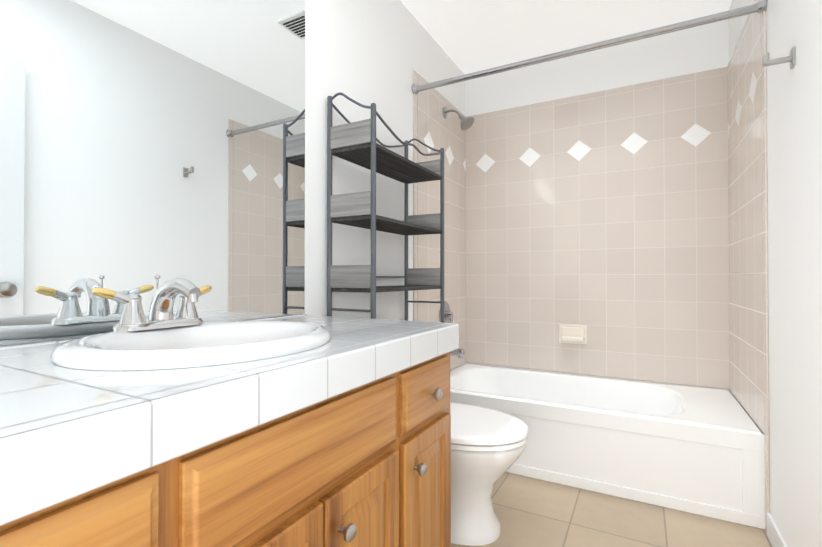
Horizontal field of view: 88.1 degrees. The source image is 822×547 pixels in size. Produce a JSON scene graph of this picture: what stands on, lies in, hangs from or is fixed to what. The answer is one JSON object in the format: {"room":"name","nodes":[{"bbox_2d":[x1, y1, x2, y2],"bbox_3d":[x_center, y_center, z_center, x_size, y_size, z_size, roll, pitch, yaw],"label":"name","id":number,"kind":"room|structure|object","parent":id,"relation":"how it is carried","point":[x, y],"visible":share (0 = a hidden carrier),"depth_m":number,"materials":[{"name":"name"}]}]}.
{"room":"bathroom","nodes":[
{"label":"bathroom","id":0,"kind":"room"},
{"bbox_2d":[0,0,464,370],"bbox_3d":[-0.510,-0.229,1.519,0.100,2.460,3.800,0,-1,29],"label":"wall","id":1,"kind":"structure","parent":0,"point":[369,52],"depth_m":1.94,"materials":[{"name":"white paint"}]},
{"bbox_2d":[0,0,304,345],"bbox_3d":[-0.765,-0.500,0.941,0.005,1.288,1.516,0,-1,29],"label":"mirror","id":2,"kind":"object","parent":1,"relation":"attached to","point":[143,143],"visible":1,"depth_m":1.09,"materials":[{"name":"clear glass"}]},
{"bbox_2d":[413,70,465,369],"bbox_3d":[0.203,-0.062,2.718,0.008,2.150,0.792,0,-1,29],"label":"wall tile","id":3,"kind":"structure","parent":1,"relation":"attached to","point":[433,127],"depth_m":2.73,"materials":[{"name":"beige tile"}]},
{"bbox_2d":[439,301,464,357],"bbox_3d":[0.269,0.356,2.700,0.144,0.351,0.175,0,-1,29],"label":"tub faucet","id":4,"kind":"object","parent":3,"relation":"attached to","point":[448,318],"visible":0.62,"depth_m":2.69,"materials":[{"name":"silver metal"}]},
{"bbox_2d":[442,107,473,129],"bbox_3d":[0.297,-0.989,2.697,0.211,0.165,0.100,0,-1,29],"label":"shower fixture","id":5,"kind":"object","parent":3,"relation":"attached to","point":[467,122],"visible":1,"depth_m":2.67,"materials":[{"name":"silver metal"}]},
{"bbox_2d":[411,0,767,94],"bbox_3d":[0.699,-1.039,2.024,1.550,0.068,0.068,0,-1,29],"label":"curtain rod","id":6,"kind":"object","parent":1,"relation":"attached to","point":[760,7],"visible":0.98,"depth_m":1.91,"materials":[{"name":"grey metal"}]},
{"bbox_2d":[400,0,731,73],"bbox_3d":[0.191,-1.513,1.093,2.150,0.100,4.300,0,-1,29],"label":"ceiling","id":7,"kind":"structure","parent":0,"point":[470,36],"depth_m":2.45,"materials":[{"name":"white paint"}]},
{"bbox_2d":[465,19,730,391],"bbox_3d":[1.098,-0.217,2.751,1.550,2.460,0.100,0,-1,29],"label":"wall","id":8,"kind":"structure","parent":0,"point":[705,47],"depth_m":2.64,"materials":[{"name":"white paint"}]},
{"bbox_2d":[466,67,729,389],"bbox_3d":[1.072,-0.249,2.703,1.550,1.777,0.008,0,-1,29],"label":"wall tile","id":9,"kind":"structure","parent":8,"relation":"attached to","point":[602,215],"depth_m":2.62,"materials":[{"name":"beige tile"}]},
{"bbox_2d":[559,324,586,344],"bbox_3d":[1.028,0.387,2.701,0.170,0.120,0.052,0,-1,29],"label":"soap dish","id":10,"kind":"object","parent":9,"relation":"attached to","point":[574,334],"visible":1,"depth_m":2.69,"materials":[{"name":"beige ceramic"}]},
{"bbox_2d":[451,472,771,546],"bbox_3d":[0.191,1.047,1.069,2.150,0.100,4.300,0,-1,29],"label":"floor","id":11,"kind":"structure","parent":0,"point":[531,512],"depth_m":1.70,"materials":[{"name":"tile"}]},
{"bbox_2d":[0,343,458,546],"bbox_3d":[-0.482,0.608,0.774,0.648,0.772,1.512,0,-1,29],"label":"bathroom vanity","id":12,"kind":"object","parent":11,"relation":"on","point":[366,462],"depth_m":0.70,"materials":[{"name":"brown wood"}]},
{"bbox_2d":[0,315,458,506],"bbox_3d":[-0.489,0.188,0.788,0.626,0.078,1.524,0,-1,29],"label":"countertop","id":13,"kind":"structure","parent":12,"relation":"on","point":[59,426],"depth_m":0.53,"materials":[{"name":"white tile"}]},
{"bbox_2d":[0,316,379,386],"bbox_3d":[-0.420,0.203,0.896,0.470,0.160,0.530,0,-1,29],"label":"sink","id":14,"kind":"object","parent":13,"relation":"in","point":[145,355],"depth_m":0.79,"materials":[{"name":"white ceramic"}]},
{"bbox_2d":[92,275,211,330],"bbox_3d":[-0.537,0.066,0.961,0.156,0.114,0.272,0,-1,29],"label":"faucet","id":15,"kind":"object","parent":14,"relation":"on","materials":[{"name":"silver metal"}]},
{"bbox_2d":[327,92,443,322],"bbox_3d":[-0.084,0.144,1.930,0.234,1.722,0.657,0,-1,29],"label":"shelf unit","id":16,"kind":"object","parent":11,"relation":"on","point":[354,143],"visible":0.81,"depth_m":1.70,"materials":[{"name":"grey metal"}]},
{"bbox_2d":[450,402,527,545],"bbox_3d":[0.108,0.618,1.750,0.735,0.771,0.440,0,-1,29],"label":"toilet","id":17,"kind":"object","parent":11,"relation":"on","point":[488,445],"visible":0.42,"depth_m":1.57,"materials":[{"name":"white ceramic"}]},
{"bbox_2d":[450,363,764,528],"bbox_3d":[0.892,0.823,2.362,1.544,0.373,0.757,0,-1,29],"label":"bathtub","id":18,"kind":"object","parent":11,"relation":"on","point":[695,450],"visible":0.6,"depth_m":1.95,"materials":[{"name":"white ceramic"}]},
{"bbox_2d":[728,0,821,546],"bbox_3d":[0.939,-0.236,0.731,0.100,2.460,3.800,0,-1,29],"label":"wall","id":19,"kind":"structure","parent":0,"point":[794,141],"depth_m":1.35,"materials":[{"name":"white paint"}]},
{"bbox_2d":[727,0,769,531],"bbox_3d":[1.558,-0.069,1.982,0.008,2.150,0.792,0,-1,29],"label":"wall tile","id":20,"kind":"structure","parent":19,"relation":"attached to","point":[748,237],"depth_m":1.87,"materials":[{"name":"beige tile"}]},
{"bbox_2d":[767,512,787,546],"bbox_3d":[0.675,0.946,0.351,0.012,0.090,2.898,0,-1,29],"label":"baseboard","id":21,"kind":"structure","parent":19,"relation":"attached to","point":[775,537],"depth_m":1.54,"materials":[{"name":"white paint"}]},
{"bbox_2d":[762,46,795,68],"bbox_3d":[1.183,-0.685,1.366,0.082,0.060,0.032,0,-1,29],"label":"robe hook","id":22,"kind":"object","parent":19,"relation":"attached to","point":[791,59],"visible":1,"depth_m":1.36,"materials":[{"name":"silver metal"}]}
]}

